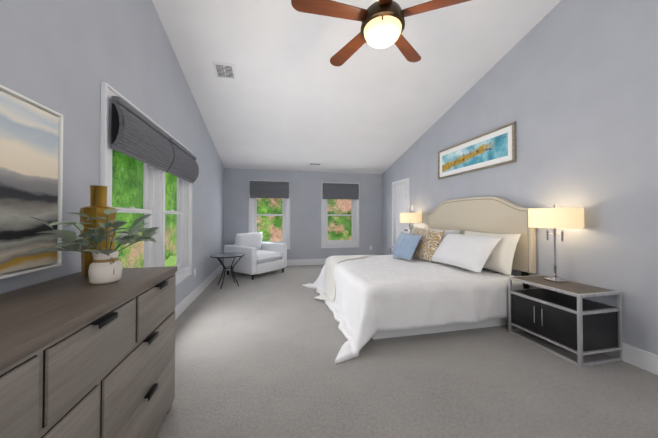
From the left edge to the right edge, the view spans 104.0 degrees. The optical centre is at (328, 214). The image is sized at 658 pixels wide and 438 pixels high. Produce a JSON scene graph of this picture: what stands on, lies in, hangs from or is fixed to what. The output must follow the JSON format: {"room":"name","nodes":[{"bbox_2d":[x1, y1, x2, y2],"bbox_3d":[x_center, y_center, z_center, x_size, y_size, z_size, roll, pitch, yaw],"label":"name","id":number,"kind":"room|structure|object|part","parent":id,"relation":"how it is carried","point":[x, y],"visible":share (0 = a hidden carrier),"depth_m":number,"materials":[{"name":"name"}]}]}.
{"room":"bedroom","nodes":[
{"label":"bedroom","id":0,"kind":"room"},
{"bbox_2d":[0,0,223,305],"bbox_3d":[-1.710,-0.913,2.376,0.001,4.372,8.040,0,-1,-12],"label":"wall","id":1,"kind":"structure","parent":0,"point":[65,58],"depth_m":1.72,"materials":[{"name":"paint"}]},
{"bbox_2d":[0,84,62,278],"bbox_3d":[-1.337,-0.138,0.796,0.050,0.815,1.210,0,-1,-12],"label":"picture","id":2,"kind":"object","parent":1,"relation":"attached to","point":[31,158],"visible":1,"depth_m":1.20,"materials":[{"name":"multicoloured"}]},
{"bbox_2d":[100,82,192,284],"bbox_3d":[-1.830,-0.029,2.724,0.180,1.756,1.976,0,-1,-12],"label":"window","id":3,"kind":"structure","parent":1,"relation":"in","point":[154,197],"depth_m":2.67,"materials":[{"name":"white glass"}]},
{"bbox_2d":[110,96,173,171],"bbox_3d":[-1.605,-0.649,2.286,0.089,0.379,0.945,0,-1,-12],"label":"window blind","id":4,"kind":"object","parent":3,"relation":"attached to","point":[136,134],"visible":0.98,"depth_m":2.07,"materials":[{"name":"grey fabric"}]},
{"bbox_2d":[166,137,198,182],"bbox_3d":[-1.811,-0.638,3.229,0.089,0.379,0.945,0,-1,-12],"label":"window blind","id":5,"kind":"object","parent":3,"relation":"attached to","point":[184,165],"visible":0.88,"depth_m":3.12,"materials":[{"name":"grey fabric"}]},
{"bbox_2d":[175,262,223,319],"bbox_3d":[-1.703,1.195,2.353,0.016,0.154,8.040,0,-1,-12],"label":"baseboard","id":6,"kind":"structure","parent":1,"relation":"attached to","point":[187,301],"depth_m":3.92,"materials":[{"name":"white wood"}]},
{"bbox_2d":[224,168,381,259],"bbox_3d":[-0.543,0.098,6.736,4.150,2.450,0.001,0,-1,-12],"label":"wall","id":7,"kind":"structure","parent":0,"point":[305,214],"depth_m":6.73,"materials":[{"name":"paint"}]},
{"bbox_2d":[248,180,289,248],"bbox_3d":[-1.514,0.016,6.565,1.026,1.756,0.180,0,-1,-12],"label":"window","id":8,"kind":"structure","parent":7,"relation":"in","point":[253,220],"depth_m":6.59,"materials":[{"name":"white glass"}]},
{"bbox_2d":[250,181,288,198],"bbox_3d":[-1.490,-0.616,6.465,0.960,0.419,0.059,0,-1,-12],"label":"window blind","id":9,"kind":"object","parent":8,"relation":"attached to","point":[264,189],"visible":1,"depth_m":6.44,"materials":[{"name":"grey fabric"}]},
{"bbox_2d":[287,258,326,265],"bbox_3d":[-0.541,1.246,6.715,4.150,0.154,0.016,0,-1,-12],"label":"baseboard","id":10,"kind":"structure","parent":7,"relation":"attached to","point":[295,262],"depth_m":6.70,"materials":[{"name":"white wood"}]},
{"bbox_2d":[321,182,358,247],"bbox_3d":[0.298,0.020,6.962,1.056,1.756,0.180,0,-1,-12],"label":"window","id":11,"kind":"structure","parent":7,"relation":"in","point":[330,243],"depth_m":6.93,"materials":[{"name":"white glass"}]},
{"bbox_2d":[323,183,358,199],"bbox_3d":[0.322,-0.611,6.862,0.990,0.419,0.059,0,-1,-12],"label":"window blind","id":12,"kind":"object","parent":11,"relation":"attached to","point":[339,191],"visible":0.98,"depth_m":6.84,"materials":[{"name":"grey fabric"}]},
{"bbox_2d":[152,0,560,173],"bbox_3d":[0.317,-2.133,2.834,4.150,1.922,8.040,0,-1,-12],"label":"ceiling","id":13,"kind":"structure","parent":0,"point":[291,98],"depth_m":3.57,"materials":[{"name":"paint"}]},
{"bbox_2d":[212,62,236,79],"bbox_3d":[-1.382,-1.897,3.411,0.270,0.070,0.264,0,-1,-12],"label":"ceiling vent","id":14,"kind":"object","parent":13,"relation":"in","point":[224,71],"visible":1,"depth_m":3.40,"materials":[{"name":"white metal"}]},
{"bbox_2d":[308,163,321,165],"bbox_3d":[-0.342,-1.235,6.323,0.320,0.039,0.137,0,-1,-12],"label":"ceiling vent","id":15,"kind":"object","parent":13,"relation":"in","point":[317,164],"visible":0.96,"depth_m":6.32,"materials":[{"name":"white metal"}]},
{"bbox_2d":[291,0,470,66],"bbox_3d":[0.349,-1.824,1.910,1.253,1.094,1.298,0,-1,-12],"label":"fan","id":16,"kind":"object","parent":13,"relation":"hanging from","point":[383,24],"visible":1,"depth_m":1.84,"materials":[{"name":"brown wood"}]},
{"bbox_2d":[154,264,657,437],"bbox_3d":[0.317,1.277,2.795,4.150,0.001,8.040,0,-1,-12],"label":"floor","id":17,"kind":"structure","parent":0,"point":[256,357],"depth_m":1.95,"materials":[{"name":"carpet"}]},
{"bbox_2d":[0,266,176,437],"bbox_3d":[-1.091,0.797,0.910,0.535,0.917,1.562,0,-1,-12],"label":"dresser","id":18,"kind":"object","parent":17,"relation":"on","point":[81,356],"visible":1,"depth_m":0.97,"materials":[{"name":"brown wood"}]},
{"bbox_2d":[29,209,158,284],"bbox_3d":[-1.123,0.155,1.284,0.486,0.374,0.512,0,-1,-12],"label":"potted plant","id":19,"kind":"object","parent":18,"relation":"on","point":[105,266],"visible":1,"depth_m":1.26,"materials":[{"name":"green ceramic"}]},
{"bbox_2d":[80,185,115,275],"bbox_3d":[-1.348,0.090,1.502,0.148,0.510,0.148,0,-1,-12],"label":"vase","id":20,"kind":"object","parent":18,"relation":"on","point":[98,206],"visible":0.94,"depth_m":1.46,"materials":[{"name":"brown metal"}]},
{"bbox_2d":[210,252,245,288],"bbox_3d":[-1.827,1.015,4.663,0.600,0.567,0.600,0,-1,-12],"label":"side table","id":21,"kind":"object","parent":17,"relation":"on","point":[234,255],"visible":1,"depth_m":4.62,"materials":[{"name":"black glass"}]},
{"bbox_2d":[224,232,286,279],"bbox_3d":[-1.612,0.863,5.702,0.945,0.895,1.000,0,-1,34],"label":"armchair","id":22,"kind":"object","parent":17,"relation":"on","point":[260,257],"visible":0.92,"depth_m":5.47,"materials":[{"name":"white fabric"}]},
{"bbox_2d":[302,196,535,363],"bbox_3d":[0.974,0.528,3.705,2.460,1.560,2.570,0,-1,-12],"label":"bed","id":23,"kind":"object","parent":17,"relation":"on","point":[433,277],"visible":0.96,"depth_m":3.03,"materials":[{"name":"white fabric"}]},
{"bbox_2d":[314,255,373,301],"bbox_3d":[0.477,0.987,4.210,1.512,0.555,1.184,0,-1,-12],"label":"throw","id":24,"kind":"object","parent":23,"relation":"on","point":[326,284],"depth_m":3.99,"materials":[{"name":"white fabric"}]},
{"bbox_2d":[302,255,522,363],"bbox_3d":[0.870,1.008,3.677,2.246,0.599,2.570,0,-1,-12],"label":"comforter","id":25,"kind":"object","parent":23,"relation":"on","point":[370,296],"depth_m":2.76,"materials":[{"name":"white fabric"}]},
{"bbox_3d":[2.137,0.520,3.944,0.085,1.540,2.030,0,-1,-12],"label":"headboard","id":26,"kind":"part","parent":23,"relation":"part of","materials":[{"name":"fabric"}]},
{"bbox_2d":[508,275,622,367],"bbox_3d":[2.237,0.974,2.507,0.499,0.600,0.670,0,-1,-12],"label":"nightstand","id":27,"kind":"object","parent":17,"relation":"on","point":[567,315],"visible":1,"depth_m":2.29,"materials":[{"name":"wood"}]},
{"bbox_2d":[528,204,583,282],"bbox_3d":[2.311,0.285,2.628,0.430,0.779,0.430,0,-1,-12],"label":"lamp","id":28,"kind":"object","parent":27,"relation":"on","point":[554,218],"visible":1,"depth_m":2.50,"materials":[{"name":"beige fabric"}]},
{"bbox_3d":[1.615,1.007,5.350,0.499,0.600,0.670,0,-1,-12],"label":"nightstand","id":29,"kind":"object","parent":17,"relation":"on","visible":0},
{"bbox_2d":[400,213,421,232],"bbox_3d":[1.691,0.316,5.297,0.430,0.779,0.430,0,-1,-12],"label":"lamp","id":30,"kind":"object","parent":29,"relation":"on","point":[410,218],"visible":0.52,"depth_m":5.13,"materials":[{"name":"beige fabric"}]},
{"bbox_2d":[382,0,657,354],"bbox_3d":[2.344,-0.903,3.264,0.001,4.372,8.040,0,-1,-12],"label":"wall","id":31,"kind":"structure","parent":0,"point":[569,88],"depth_m":2.55,"materials":[{"name":"paint"}]},
{"bbox_2d":[392,177,409,246],"bbox_3d":[1.762,0.248,6.143,0.140,2.135,0.850,0,-1,-12],"label":"door frame","id":32,"kind":"structure","parent":31,"relation":"attached to","point":[402,181],"depth_m":6.46,"materials":[{"name":"white wood"}]},
{"bbox_2d":[395,183,407,239],"bbox_3d":[1.722,0.291,6.134,0.106,2.025,0.654,0,-1,-12],"label":"door","id":33,"kind":"structure","parent":31,"relation":"in","point":[401,198],"depth_m":6.19,"materials":[{"name":"grey wood"}]},
{"bbox_2d":[438,122,515,178],"bbox_3d":[2.169,-0.902,3.962,0.035,0.505,1.520,0,-1,-12],"label":"picture","id":34,"kind":"object","parent":31,"relation":"attached to","point":[493,148],"visible":1,"depth_m":3.75,"materials":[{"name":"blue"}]},
{"bbox_2d":[609,343,657,374],"bbox_3d":[2.336,1.205,3.238,0.016,0.154,8.040,0,-1,-12],"label":"baseboard","id":35,"kind":"structure","parent":31,"relation":"attached to","point":[641,358],"depth_m":2.12,"materials":[{"name":"white wood"}]},
{"label":"outside","id":36,"kind":"structure","parent":0,"visible":0},
{"bbox_2d":[112,149,176,267],"bbox_3d":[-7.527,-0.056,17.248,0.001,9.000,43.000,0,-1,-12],"label":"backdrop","id":37,"kind":"structure","parent":36,"point":[127,163],"depth_m":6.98,"materials":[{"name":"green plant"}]},
{"bbox_2d":[257,198,351,241],"bbox_3d":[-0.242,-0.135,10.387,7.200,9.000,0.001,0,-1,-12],"label":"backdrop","id":38,"kind":"structure","parent":36,"point":[337,225],"depth_m":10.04,"materials":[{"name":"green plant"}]}
]}

